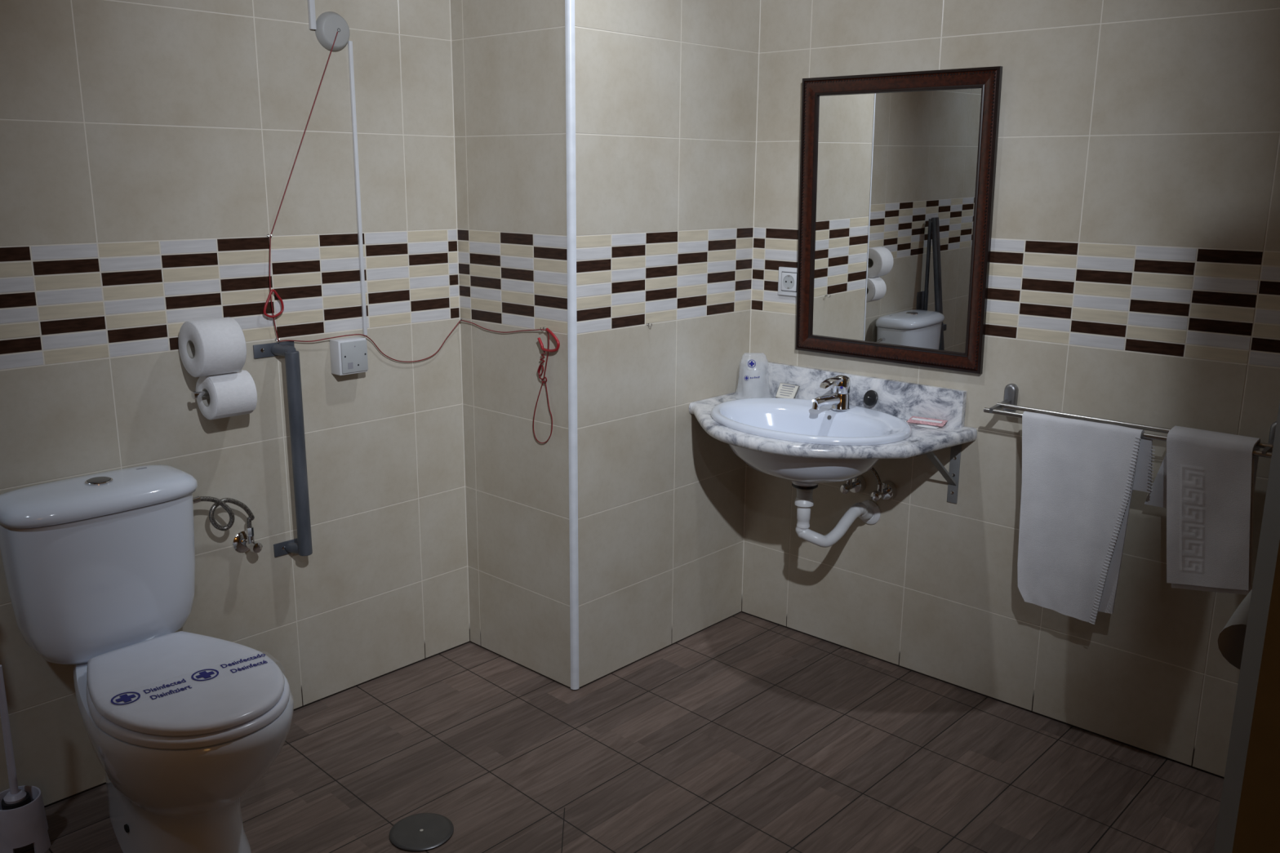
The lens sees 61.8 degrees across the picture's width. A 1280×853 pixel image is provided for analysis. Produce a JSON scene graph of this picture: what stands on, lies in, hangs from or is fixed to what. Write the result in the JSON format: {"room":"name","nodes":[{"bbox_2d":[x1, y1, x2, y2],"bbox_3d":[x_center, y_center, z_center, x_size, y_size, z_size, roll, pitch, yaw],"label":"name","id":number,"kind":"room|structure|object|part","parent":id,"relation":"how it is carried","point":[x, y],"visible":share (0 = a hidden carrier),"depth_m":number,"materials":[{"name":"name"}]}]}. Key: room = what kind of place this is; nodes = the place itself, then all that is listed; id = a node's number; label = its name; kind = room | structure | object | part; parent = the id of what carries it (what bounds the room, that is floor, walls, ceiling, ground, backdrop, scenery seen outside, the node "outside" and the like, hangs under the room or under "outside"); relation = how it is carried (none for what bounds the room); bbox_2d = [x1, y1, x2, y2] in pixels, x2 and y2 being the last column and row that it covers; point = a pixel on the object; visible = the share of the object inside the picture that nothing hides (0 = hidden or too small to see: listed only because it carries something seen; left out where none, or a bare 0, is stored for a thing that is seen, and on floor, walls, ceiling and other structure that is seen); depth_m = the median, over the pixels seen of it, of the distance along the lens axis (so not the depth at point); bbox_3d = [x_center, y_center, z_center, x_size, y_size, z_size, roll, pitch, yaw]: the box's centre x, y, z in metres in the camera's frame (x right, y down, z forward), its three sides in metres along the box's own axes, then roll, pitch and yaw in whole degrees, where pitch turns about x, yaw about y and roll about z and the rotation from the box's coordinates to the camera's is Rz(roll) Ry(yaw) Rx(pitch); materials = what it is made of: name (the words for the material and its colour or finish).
{"room":"hotel bathroom","nodes":[
{"label":"hotel bathroom","id":0,"kind":"room"},
{"bbox_2d":[0,0,469,808],"bbox_3d":[-1.478,-0.335,2.038,0.090,2.500,2.750,12,18,41],"label":"wall","id":1,"kind":"structure","parent":0,"point":[148,148],"depth_m":2.57,"materials":[{"name":"beige tile"}]},
{"bbox_2d":[191,390,209,399],"bbox_3d":[-0.987,-0.089,2.521,0.075,0.048,0.166,12,18,41],"label":"toilet paper holder","id":2,"kind":"object","parent":1,"relation":"attached to","point":[194,394],"visible":0.27,"depth_m":2.45,"materials":[{"name":"silver metal"}]},
{"bbox_2d":[195,369,257,419],"bbox_3d":[-0.967,-0.075,2.502,0.106,0.105,0.100,12,18,41],"label":"toilet paper roll","id":3,"kind":"object","parent":2,"relation":"hanging from","point":[233,393],"visible":0.95,"depth_m":2.47,"materials":[{"name":"white paper"}]},
{"bbox_2d":[177,316,246,377],"bbox_3d":[-0.981,-0.183,2.455,0.128,0.128,0.102,12,18,41],"label":"toilet paper roll","id":4,"kind":"object","parent":3,"relation":"on","point":[213,346],"visible":1,"depth_m":2.42,"materials":[{"name":"white paper"}]},
{"bbox_2d":[232,530,262,553],"bbox_3d":[-0.964,0.292,2.643,0.069,0.055,0.055,12,18,41],"label":"angle valve","id":5,"kind":"object","parent":1,"relation":"attached to","point":[242,543],"visible":0.94,"depth_m":2.65,"materials":[{"name":"silver metal"}]},
{"bbox_2d":[192,495,254,537],"bbox_3d":[-0.987,0.217,2.546,0.041,0.142,0.177,8,15,28],"label":"supply hose","id":6,"kind":"object","parent":5,"relation":"attached to","point":[250,531],"visible":0.98,"depth_m":2.54,"materials":[{"name":"metal"}]},
{"bbox_3d":[-0.944,0.297,2.629,0.020,0.028,0.029,12,18,41],"label":"knob","id":7,"kind":"part","parent":5,"relation":"part of","materials":[{"name":"silver metal"}]},
{"bbox_2d":[253,341,312,557],"bbox_3d":[-0.878,0.067,2.676,0.079,0.549,0.108,12,18,41],"label":"grab bar","id":8,"kind":"object","parent":1,"relation":"attached to","point":[302,545],"visible":1,"depth_m":2.66,"materials":[{"name":"grey paint"}]},
{"bbox_3d":[-0.904,-0.190,2.641,0.005,0.033,0.108,12,18,41],"label":"wall plate","id":9,"kind":"part","parent":8,"relation":"part of","materials":[{"name":"grey paint"}]},
{"bbox_3d":[-0.902,0.310,2.765,0.005,0.034,0.094,12,18,41],"label":"wall plate","id":10,"kind":"part","parent":8,"relation":"part of","materials":[{"name":"grey paint"}]},
{"bbox_2d":[307,0,316,29],"bbox_3d":[-0.786,-1.328,2.491,0.011,0.762,0.014,12,18,41],"label":"cable trunking","id":11,"kind":"object","parent":1,"relation":"attached to","point":[311,3],"visible":1,"depth_m":2.57,"materials":[{"name":"white plastic"}]},
{"bbox_2d":[315,11,350,51],"bbox_3d":[-0.747,-0.966,2.612,0.024,0.091,0.091,12,18,41],"label":"switch","id":12,"kind":"object","parent":1,"relation":"attached to","point":[328,23],"visible":1,"depth_m":2.60,"materials":[{"name":"beige plastic"}]},
{"bbox_2d":[263,31,559,443],"bbox_3d":[-0.559,-0.433,2.639,0.421,1.044,0.601,12,18,41],"label":"emergency pull cord","id":13,"kind":"object","parent":12,"relation":"hanging from","point":[269,296],"visible":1,"depth_m":2.77,"materials":[{"name":"red fabric"}]},
{"bbox_2d":[329,336,368,375],"bbox_3d":[-0.755,-0.183,2.776,0.048,0.090,0.083,12,18,41],"label":"alarm box","id":14,"kind":"object","parent":1,"relation":"attached to","point":[348,355],"visible":1,"depth_m":2.75,"materials":[{"name":"white plastic"}]},
{"bbox_3d":[-0.738,-0.181,2.764,0.005,0.080,0.076,12,18,41],"label":"plate","id":15,"kind":"part","parent":14,"relation":"part of","materials":[{"name":"grey plastic"}]},
{"bbox_2d":[347,40,367,335],"bbox_3d":[-0.723,-0.600,2.741,0.008,0.736,0.011,12,18,41],"label":"cable trunking","id":16,"kind":"object","parent":1,"relation":"attached to","point":[349,42],"visible":1,"depth_m":2.73,"materials":[{"name":"white plastic"}]},
{"bbox_2d":[449,0,760,689],"bbox_3d":[-0.084,-0.578,3.113,0.465,2.500,0.763,12,18,41],"label":"wall","id":17,"kind":"structure","parent":0,"point":[667,91],"depth_m":2.95,"materials":[{"name":"beige tile"}]},
{"bbox_2d":[564,0,578,689],"bbox_3d":[-0.173,-0.482,2.696,0.023,2.496,0.008,0,13,-2],"label":"trim","id":18,"kind":"structure","parent":17,"relation":"attached to","point":[569,4],"depth_m":2.75,"materials":[{"name":"white plastic"}]},
{"bbox_2d":[13,611,1223,852],"bbox_3d":[-0.020,1.123,1.522,3.400,0.080,3.710,12,18,41],"label":"floor","id":19,"kind":"structure","parent":0,"point":[745,733],"depth_m":2.60,"materials":[{"name":"brown tile"}]},
{"bbox_2d":[0,785,51,852],"bbox_3d":[-1.309,0.837,2.254,0.104,0.121,0.104,-9,16,-35],"label":"brush holder","id":20,"kind":"object","parent":19,"relation":"on","point":[27,824],"visible":0.91,"depth_m":2.22,"materials":[{"name":"white plastic"}]},
{"bbox_2d":[0,664,31,810],"bbox_3d":[-1.305,0.663,2.216,0.060,0.371,0.060,12,18,41],"label":"toilet brush","id":21,"kind":"object","parent":20,"relation":"in","point":[16,797],"visible":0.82,"depth_m":2.21,"materials":[{"name":"white plastic"}]},
{"bbox_2d":[0,464,293,852],"bbox_3d":[-0.980,0.522,2.200,0.697,0.763,0.394,12,18,41],"label":"toilet","id":22,"kind":"object","parent":19,"relation":"on","point":[100,568],"visible":1,"depth_m":2.16,"materials":[{"name":"white ceramic"}]},
{"bbox_3d":[-1.156,0.141,2.279,0.213,0.046,0.394,12,18,41],"label":"cistern lid","id":23,"kind":"part","parent":22,"relation":"part of","materials":[{"name":"white ceramic"}]},
{"bbox_3d":[-0.968,0.710,2.232,0.660,0.385,0.358,12,18,41],"label":"bowl","id":24,"kind":"part","parent":22,"relation":"part of","materials":[{"name":"white ceramic"}]},
{"bbox_3d":[-0.903,0.504,2.123,0.464,0.018,0.332,12,18,41],"label":"lid","id":25,"kind":"part","parent":22,"relation":"part of","materials":[{"name":"white plastic"}]},
{"bbox_3d":[-0.897,0.526,2.123,0.461,0.020,0.348,12,18,41],"label":"seat","id":26,"kind":"part","parent":22,"relation":"part of","materials":[{"name":"white plastic"}]},
{"bbox_2d":[111,653,267,704],"bbox_3d":[-0.884,0.522,2.109,0.357,0.048,0.070,-11,18,-40],"label":"sanitary band","id":27,"kind":"object","parent":22,"relation":"on","point":[125,698],"visible":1,"depth_m":2.09,"materials":[{"name":"blue"}]},
{"bbox_2d":[389,813,453,852],"bbox_3d":[-0.476,0.884,2.334,0.138,0.006,0.138,12,18,41],"label":"floor drain","id":28,"kind":"object","parent":19,"relation":"on","point":[423,832],"visible":1,"depth_m":2.33,"materials":[{"name":"metal"}]},
{"bbox_2d":[1213,402,1279,852],"bbox_3d":[0.914,0.180,0.957,0.720,2.012,0.184,3,13,9],"label":"door","id":29,"kind":"structure","parent":19,"relation":"on","point":[1249,817],"depth_m":0.96,"materials":[{"name":"brown wood"},{"name":"grey metal"}]},
{"bbox_3d":[0.643,0.182,1.028,0.128,0.111,0.131,12,18,41],"label":"handle","id":30,"kind":"part","parent":29,"relation":"part of","materials":[{"name":"grey metal"}]},
{"bbox_2d":[742,0,1279,778],"bbox_3d":[1.380,-0.390,2.364,2.738,2.500,0.090,12,18,41],"label":"wall","id":31,"kind":"structure","parent":0,"point":[1134,276],"depth_m":2.64,"materials":[{"name":"beige tile"}]},
{"bbox_2d":[777,266,797,296],"bbox_3d":[0.444,-0.429,3.168,0.083,0.083,0.015,12,18,41],"label":"wall socket","id":32,"kind":"object","parent":31,"relation":"attached to","point":[787,282],"visible":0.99,"depth_m":3.17,"materials":[{"name":"white plastic"}]},
{"bbox_2d":[839,475,866,493],"bbox_3d":[0.606,0.094,3.080,0.058,0.222,0.092,12,18,41],"label":"angle valve","id":33,"kind":"object","parent":31,"relation":"attached to","point":[858,485],"visible":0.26,"depth_m":3.10,"materials":[{"name":"silver metal"}]},
{"bbox_3d":[0.590,0.179,3.082,0.029,0.029,0.022,12,18,41],"label":"knob","id":34,"kind":"part","parent":33,"relation":"part of","materials":[{"name":"silver metal"}]},
{"bbox_2d":[746,359,967,427],"bbox_3d":[0.600,-0.103,3.090,0.720,0.098,0.021,12,18,41],"label":"backsplash","id":35,"kind":"structure","parent":31,"relation":"attached to","point":[897,398],"depth_m":3.00,"materials":[{"name":"grey stone"}]},
{"bbox_2d":[870,466,897,501],"bbox_3d":[0.652,0.104,3.039,0.138,0.221,0.092,12,18,41],"label":"angle valve","id":36,"kind":"object","parent":31,"relation":"attached to","point":[886,490],"visible":0.56,"depth_m":3.03,"materials":[{"name":"silver metal"}]},
{"bbox_3d":[0.665,0.195,3.015,0.029,0.029,0.022,12,18,41],"label":"knob","id":37,"kind":"part","parent":36,"relation":"part of","materials":[{"name":"silver metal"}]},
{"bbox_2d":[795,66,1002,373],"bbox_3d":[0.678,-0.558,2.905,0.585,0.768,0.032,12,17,40],"label":"wall mirror","id":38,"kind":"object","parent":31,"relation":"attached to","point":[898,170],"visible":1,"depth_m":2.89,"materials":[{"name":"brown wood"}]},
{"bbox_2d":[915,444,961,503],"bbox_3d":[0.776,0.139,2.826,0.029,0.182,0.240,12,18,41],"label":"bracket","id":39,"kind":"object","parent":31,"relation":"attached to","point":[952,477],"visible":0.8,"depth_m":2.90,"materials":[{"name":"grey metal"}]},
{"bbox_2d":[688,359,977,458],"bbox_3d":[0.446,-0.044,2.907,0.760,0.132,0.511,12,18,41],"label":"countertop","id":40,"kind":"structure","parent":39,"relation":"on","point":[902,400],"depth_m":2.89,"materials":[{"name":"grey stone"}]},
{"bbox_2d":[742,360,765,398],"bbox_3d":[0.340,-0.154,3.211,0.110,0.136,0.107,12,18,41],"label":"cup","id":41,"kind":"object","parent":40,"relation":"on","point":[753,376],"visible":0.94,"depth_m":3.19,"materials":[{"name":"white plastic"}]},
{"bbox_2d":[775,382,799,398],"bbox_3d":[0.441,-0.105,3.204,0.073,0.044,0.020,11,17,38],"label":"packet","id":42,"kind":"object","parent":40,"relation":"on","point":[784,390],"visible":0.95,"depth_m":3.20,"materials":[{"name":"grey paper"}]},
{"bbox_2d":[710,397,911,486],"bbox_3d":[0.455,0.064,2.920,0.578,0.188,0.438,12,18,41],"label":"washbasin","id":43,"kind":"object","parent":40,"relation":"in","point":[793,420],"visible":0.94,"depth_m":2.88,"materials":[{"name":"white ceramic"}]},
{"bbox_2d":[811,374,850,410],"bbox_3d":[0.531,-0.093,2.988,0.130,0.096,0.052,-6,15,-25],"label":"faucet","id":44,"kind":"object","parent":43,"relation":"on","point":[839,400],"visible":1,"depth_m":2.98,"materials":[{"name":"silver metal"}]},
{"bbox_3d":[0.525,-0.070,2.982,0.103,0.036,0.033,-9,16,-34],"label":"spout","id":45,"kind":"part","parent":44,"relation":"part of","materials":[{"name":"silver metal"}]},
{"bbox_3d":[0.546,-0.116,2.987,0.096,0.049,0.049,-8,16,-32],"label":"lever","id":46,"kind":"part","parent":44,"relation":"part of","materials":[{"name":"silver metal"}]},
{"bbox_2d":[791,483,880,547],"bbox_3d":[0.560,0.231,3.015,0.308,0.181,0.105,-9,16,-34],"label":"trap","id":47,"kind":"object","parent":43,"relation":"attached to","point":[868,511],"visible":0.97,"depth_m":2.96,"materials":[{"name":"white plastic"}]},
{"bbox_2d":[863,390,878,405],"bbox_3d":[0.650,-0.080,3.015,0.045,0.044,0.023,12,18,41],"label":"stopper","id":48,"kind":"object","parent":40,"relation":"on","point":[870,397],"visible":1,"depth_m":3.01,"materials":[{"name":"black rubber"}]},
{"bbox_2d":[905,420,919,425],"bbox_3d":[0.749,-0.011,2.901,0.060,0.005,0.042,8,15,28],"label":"sachet","id":49,"kind":"object","parent":40,"relation":"on","point":[906,420],"visible":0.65,"depth_m":2.89,"materials":[{"name":"white plastic"}]},
{"bbox_2d":[916,423,941,429],"bbox_3d":[0.774,-0.003,2.865,0.056,0.005,0.038,10,16,35],"label":"sachet","id":50,"kind":"object","parent":40,"relation":"on","point":[919,424],"visible":1,"depth_m":2.85,"materials":[{"name":"white plastic"}]},
{"bbox_2d":[906,416,947,426],"bbox_3d":[0.774,-0.015,2.883,0.098,0.009,0.047,9,16,32],"label":"sachet","id":51,"kind":"object","parent":50,"relation":"on","point":[917,420],"visible":1,"depth_m":2.88,"materials":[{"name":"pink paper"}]},
{"bbox_2d":[983,383,1276,457],"bbox_3d":[1.147,-0.013,2.525,0.652,0.081,0.118,12,18,41],"label":"towel rail","id":52,"kind":"object","parent":31,"relation":"attached to","point":[1009,405],"visible":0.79,"depth_m":2.58,"materials":[{"name":"metal"}]},
{"bbox_3d":[0.918,-0.052,2.725,0.014,0.019,0.106,12,18,41],"label":"arm","id":53,"kind":"part","parent":52,"relation":"part of","materials":[{"name":"metal"}]},
{"bbox_3d":[0.956,-0.070,2.763,0.033,0.081,0.017,12,18,41],"label":"wall post","id":54,"kind":"part","parent":52,"relation":"part of","materials":[{"name":"metal"}]},
{"bbox_2d":[1017,411,1155,624],"bbox_3d":[1.059,0.227,2.586,0.314,0.490,0.045,12,18,41],"label":"bath towel","id":55,"kind":"object","parent":52,"relation":"hanging from","point":[1079,477],"visible":1,"depth_m":2.57,"materials":[{"name":"white fabric"}]},
{"bbox_2d":[1143,426,1260,595],"bbox_3d":[1.266,0.192,2.418,0.262,0.367,0.085,12,18,41],"label":"hand towel","id":56,"kind":"object","parent":52,"relation":"hanging from","point":[1205,480],"visible":1,"depth_m":2.37,"materials":[{"name":"white fabric"}]},
{"bbox_3d":[1.368,0.046,2.321,0.014,0.019,0.106,12,18,41],"label":"arm","id":57,"kind":"part","parent":52,"relation":"part of","materials":[{"name":"metal"}]},
{"bbox_3d":[1.406,0.028,2.360,0.033,0.081,0.017,12,18,41],"label":"wall post","id":58,"kind":"part","parent":52,"relation":"part of","materials":[{"name":"metal"}]}
]}

